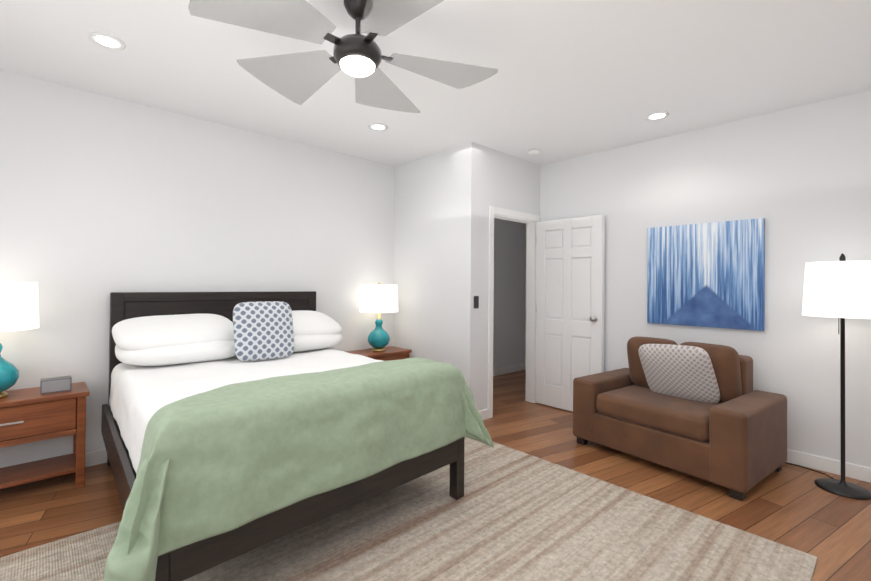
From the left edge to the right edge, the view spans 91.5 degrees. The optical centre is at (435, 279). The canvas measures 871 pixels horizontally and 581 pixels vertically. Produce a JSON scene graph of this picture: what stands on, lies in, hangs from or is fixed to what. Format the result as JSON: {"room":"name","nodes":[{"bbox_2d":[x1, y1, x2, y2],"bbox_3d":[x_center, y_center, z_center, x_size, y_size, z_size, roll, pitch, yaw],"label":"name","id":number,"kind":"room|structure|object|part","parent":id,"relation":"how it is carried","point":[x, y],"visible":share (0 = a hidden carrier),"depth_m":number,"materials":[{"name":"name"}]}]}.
{"room":"bedroom","nodes":[
{"label":"bedroom","id":0,"kind":"room"},
{"bbox_2d":[0,70,524,467],"bbox_3d":[-1.328,0.019,4.228,7.620,2.700,0.120,1,-1,-43],"label":"wall","id":1,"kind":"structure","parent":0,"point":[102,197],"depth_m":3.36,"materials":[{"name":"white paint"}]},
{"bbox_2d":[85,449,106,466],"bbox_3d":[-2.229,1.300,3.290,4.760,0.100,0.018,1,-1,-43],"label":"baseboard","id":2,"kind":"structure","parent":1,"relation":"attached to","point":[93,458],"depth_m":3.07,"materials":[{"name":"white paint"}]},
{"bbox_2d":[493,363,524,375],"bbox_3d":[0.502,1.353,5.838,2.470,0.100,0.014,1,-1,-43],"label":"baseboard","id":3,"kind":"structure","parent":1,"relation":"attached to","point":[514,368],"depth_m":6.38,"materials":[{"name":"white paint"}]},
{"bbox_2d":[0,370,870,580],"bbox_3d":[0.367,1.392,2.380,7.620,0.060,5.130,1,-1,-43],"label":"floor","id":4,"kind":"structure","parent":0,"point":[794,507],"depth_m":2.65,"materials":[{"name":"brown wood"}]},
{"bbox_2d":[0,382,89,488],"bbox_3d":[-2.638,1.032,2.642,0.720,0.615,0.370,1,-1,-43],"label":"nightstand","id":5,"kind":"object","parent":4,"relation":"on","point":[28,415],"visible":1,"depth_m":2.66,"materials":[{"name":"brown wood"}]},
{"bbox_3d":[-2.519,0.856,2.518,0.110,0.012,0.018,1,-1,-43],"label":"handle","id":6,"kind":"part","parent":5,"relation":"part of","materials":[{"name":"silver metal"}]},
{"bbox_2d":[0,282,38,397],"bbox_3d":[-2.701,0.357,2.592,0.410,0.730,0.410,1,-1,-43],"label":"table lamp","id":7,"kind":"object","parent":5,"relation":"on","point":[19,307],"visible":1,"depth_m":2.57,"materials":[{"name":"white fabric"}]},
{"bbox_3d":[-2.700,0.162,2.594,0.410,0.290,0.410,1,-1,-43],"label":"lamp shade","id":8,"kind":"part","parent":7,"relation":"part of","materials":[{"name":"white fabric"}]},
{"bbox_2d":[40,375,71,393],"bbox_3d":[-2.459,0.681,2.750,0.150,0.089,0.088,1,-1,-43],"label":"speaker","id":9,"kind":"object","parent":5,"relation":"on","point":[56,384],"visible":1,"depth_m":2.72},
{"bbox_2d":[101,291,493,580],"bbox_3d":[-1.028,0.729,2.735,1.988,1.250,2.371,1,-1,-41],"label":"bed","id":10,"kind":"object","parent":4,"relation":"on","point":[235,425],"visible":1,"depth_m":2.06,"materials":[{"name":"green fabric"}]},
{"bbox_2d":[112,314,233,350],"bbox_3d":[-1.875,0.388,3.116,0.800,0.200,0.520,0,15,-43],"label":"pillow","id":11,"kind":"object","parent":10,"relation":"on","point":[160,332],"depth_m":2.95,"materials":[{"name":"white fabric"}]},
{"bbox_2d":[115,340,235,365],"bbox_3d":[-1.842,0.493,3.092,0.800,0.200,0.520,1,5,-38],"label":"pillow","id":12,"kind":"object","parent":10,"relation":"on","point":[130,352],"depth_m":2.87,"materials":[{"name":"white fabric"}]},
{"bbox_2d":[109,348,382,473],"bbox_3d":[-1.041,0.769,2.762,1.648,0.364,2.036,1,-1,-41],"label":"duvet","id":13,"kind":"object","parent":10,"relation":"on","point":[343,435],"depth_m":1.99,"materials":[{"name":"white fabric"}]},
{"bbox_2d":[292,310,341,335],"bbox_3d":[-1.234,0.400,3.682,0.800,0.200,0.520,2,14,-40],"label":"pillow","id":14,"kind":"object","parent":10,"relation":"on","point":[305,322],"depth_m":3.63,"materials":[{"name":"white fabric"}]},
{"bbox_2d":[293,334,341,351],"bbox_3d":[-1.220,0.505,3.641,0.800,0.200,0.520,1,5,-44],"label":"pillow","id":15,"kind":"object","parent":10,"relation":"on","point":[303,342],"depth_m":3.54,"materials":[{"name":"white fabric"}]},
{"bbox_2d":[344,346,411,360],"bbox_3d":[-0.648,1.070,4.496,0.720,0.615,0.370,1,-1,-43],"label":"nightstand","id":16,"kind":"object","parent":4,"relation":"on","point":[392,353],"visible":0.21,"depth_m":4.47,"materials":[{"name":"brown wood"}]},
{"bbox_2d":[360,282,397,350],"bbox_3d":[-0.606,0.398,4.545,0.410,0.730,0.410,1,-1,-43],"label":"table lamp","id":17,"kind":"object","parent":16,"relation":"on","point":[378,299],"visible":1,"depth_m":4.41,"materials":[{"name":"white fabric"}]},
{"bbox_3d":[-0.604,0.203,4.547,0.410,0.290,0.410,1,-1,-43],"label":"lamp shade","id":18,"kind":"part","parent":17,"relation":"part of","materials":[{"name":"white fabric"}]},
{"bbox_2d":[0,437,816,580],"bbox_3d":[-0.367,1.344,1.805,3.660,0.010,2.650,1,-1,-43],"label":"rug","id":19,"kind":"object","parent":4,"relation":"on","point":[511,514],"visible":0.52,"depth_m":2.17,"materials":[{"name":"beige carpet"}]},
{"bbox_2d":[573,336,786,500],"bbox_3d":[1.861,0.939,3.345,0.845,0.895,1.250,1,-1,-36],"label":"armchair","id":20,"kind":"object","parent":4,"relation":"on","point":[704,411],"visible":1,"depth_m":3.08,"materials":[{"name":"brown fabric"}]},
{"bbox_2d":[627,336,676,387],"bbox_3d":[1.847,0.714,3.594,0.226,0.450,0.423,-14,8,-36],"label":"cushion","id":21,"kind":"object","parent":20,"relation":"on","point":[636,378],"depth_m":3.61,"materials":[{"name":"brown fabric"}]},
{"bbox_3d":[1.780,1.002,3.285,0.723,0.163,0.878,1,-1,-43],"label":"seat","id":22,"kind":"part","parent":20,"relation":"part of","materials":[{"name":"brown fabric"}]},
{"bbox_2d":[638,344,719,403],"bbox_3d":[1.879,0.731,3.297,0.154,0.500,0.540,-28,12,-33],"label":"throw pillow","id":23,"kind":"object","parent":20,"relation":"on","point":[683,372],"depth_m":3.19,"materials":[{"name":"white fabric"}]},
{"bbox_2d":[680,342,741,402],"bbox_3d":[2.092,0.713,3.259,0.228,0.450,0.423,-14,8,-36],"label":"cushion","id":24,"kind":"object","parent":20,"relation":"on","point":[726,362],"depth_m":3.10,"materials":[{"name":"brown fabric"}]},
{"bbox_2d":[785,253,870,499],"bbox_3d":[2.547,0.609,3.011,0.459,1.560,0.908,1,-1,-43],"label":"floor lamp","id":25,"kind":"object","parent":4,"relation":"on","point":[841,288],"visible":0.94,"depth_m":2.73,"materials":[{"name":"white fabric"}]},
{"bbox_3d":[2.704,0.068,2.819,0.410,0.360,0.410,1,-1,-43],"label":"lamp shade","id":26,"kind":"part","parent":25,"relation":"part of","materials":[{"name":"white fabric"}]},
{"bbox_2d":[0,0,870,165],"bbox_3d":[0.392,-1.367,2.411,7.620,0.060,5.130,1,-1,-43],"label":"ceiling","id":27,"kind":"structure","parent":0,"point":[569,79],"depth_m":2.65,"materials":[{"name":"white paint"}]},
{"bbox_2d":[88,32,125,49],"bbox_3d":[-1.869,-1.353,2.417,0.170,0.008,0.170,1,-1,-43],"label":"recessed light","id":28,"kind":"object","parent":27,"relation":"in","point":[104,40],"visible":1,"depth_m":2.41,"materials":[{"name":"white plastic"}]},
{"bbox_2d":[189,0,497,112],"bbox_3d":[-0.374,-1.173,2.062,1.408,0.349,1.414,1,-1,-43],"label":"ceiling fan","id":29,"kind":"object","parent":27,"relation":"hanging from","point":[357,54],"visible":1,"depth_m":2.01,"materials":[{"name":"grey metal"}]},
{"bbox_3d":[-0.674,-1.119,1.748,0.542,0.090,0.423,1,-1,-43],"label":"blade","id":30,"kind":"part","parent":29,"relation":"part of","materials":[{"name":"grey"}]},
{"bbox_3d":[-0.784,-1.114,2.257,0.411,0.090,0.569,1,-1,-43],"label":"blade","id":31,"kind":"part","parent":29,"relation":"part of","materials":[{"name":"grey wood"}]},
{"bbox_3d":[-0.336,-1.107,2.543,0.566,0.090,0.543,1,-1,-43],"label":"blade","id":32,"kind":"part","parent":29,"relation":"part of","materials":[{"name":"grey wood"}]},
{"bbox_3d":[-0.163,-1.116,1.673,0.418,0.090,0.557,1,-1,-43],"label":"blade","id":33,"kind":"part","parent":29,"relation":"part of","materials":[{"name":"grey"}]},
{"bbox_3d":[0.062,-1.107,2.204,0.575,0.090,0.413,1,-1,-43],"label":"blade","id":34,"kind":"part","parent":29,"relation":"part of","materials":[{"name":"grey wood"}]},
{"bbox_2d":[368,123,387,130],"bbox_3d":[-0.501,-1.326,3.705,0.170,0.008,0.170,1,-1,-43],"label":"recessed light","id":35,"kind":"object","parent":27,"relation":"in","point":[377,127],"visible":1,"depth_m":3.70,"materials":[{"name":"white plastic"}]},
{"bbox_2d":[528,149,539,155],"bbox_3d":[1.007,-1.292,4.331,0.124,0.033,0.124,1,-1,-43],"label":"smoke detector","id":36,"kind":"object","parent":27,"relation":"attached to","point":[533,152],"visible":1,"depth_m":4.29,"materials":[{"name":"white plastic"}]},
{"bbox_2d":[645,112,668,120],"bbox_3d":[1.782,-1.309,3.413,0.170,0.008,0.170,1,-1,-43],"label":"recessed light","id":37,"kind":"object","parent":27,"relation":"in","point":[656,116],"visible":1,"depth_m":3.41,"materials":[{"name":"white plastic"}]},
{"bbox_2d":[393,142,479,409],"bbox_3d":[-0.030,0.034,4.536,0.120,2.700,1.200,1,-1,-43],"label":"wall","id":38,"kind":"structure","parent":0,"point":[436,252],"depth_m":4.37,"materials":[{"name":"white paint"}]},
{"bbox_2d":[478,145,539,410],"bbox_3d":[0.810,0.042,4.581,1.170,2.700,0.120,1,-1,-43],"label":"wall","id":39,"kind":"structure","parent":0,"point":[509,182],"depth_m":4.27,"materials":[{"name":"white paint"}]},
{"bbox_2d":[474,296,478,307],"bbox_3d":[0.396,0.222,4.104,0.070,0.120,0.010,1,-1,-43],"label":"switch plate","id":40,"kind":"object","parent":39,"relation":"attached to","point":[476,301],"visible":1,"depth_m":4.10,"materials":[{"name":"grey plastic"}]},
{"bbox_2d":[487,206,540,418],"bbox_3d":[0.817,0.332,4.575,0.900,2.120,0.135,1,-1,-43],"label":"door frame","id":41,"kind":"structure","parent":39,"relation":"attached to","point":[531,275],"depth_m":4.79,"materials":[{"name":"white paint"}]},
{"bbox_2d":[536,215,604,411],"bbox_3d":[1.401,0.370,4.500,0.153,2.028,0.758,1,-1,-43],"label":"door","id":42,"kind":"structure","parent":41,"relation":"attached to","point":[570,305],"depth_m":4.48,"materials":[{"name":"white paint"}]},
{"bbox_3d":[1.611,0.395,4.273,0.153,0.056,0.056,1,-1,-43],"label":"knob","id":43,"kind":"part","parent":42,"relation":"part of","materials":[{"name":"silver metal"}]},
{"bbox_2d":[524,224,526,369],"bbox_3d":[1.824,0.071,6.345,0.120,2.700,1.080,1,-1,-43],"label":"wall","id":44,"kind":"structure","parent":0,"point":[525,299],"depth_m":6.69,"materials":[{"name":"white paint"}]},
{"bbox_2d":[540,90,870,467],"bbox_3d":[2.493,0.044,3.545,0.120,2.700,3.690,1,-1,-43],"label":"wall","id":45,"kind":"structure","parent":0,"point":[798,178],"depth_m":3.31,"materials":[{"name":"white paint"}]},
{"bbox_2d":[647,218,764,330],"bbox_3d":[2.286,-0.036,3.653,0.030,0.885,0.870,1,-1,-43],"label":"canvas art","id":46,"kind":"object","parent":45,"relation":"attached to","point":[712,274],"visible":1,"depth_m":3.60,"materials":[{"name":"blue fabric"}]},
{"bbox_2d":[786,449,870,482],"bbox_3d":[2.440,1.343,3.477,0.014,0.100,3.670,1,-1,-43],"label":"baseboard","id":47,"kind":"structure","parent":45,"relation":"attached to","point":[824,464],"depth_m":3.05,"materials":[{"name":"white paint"}]}
]}

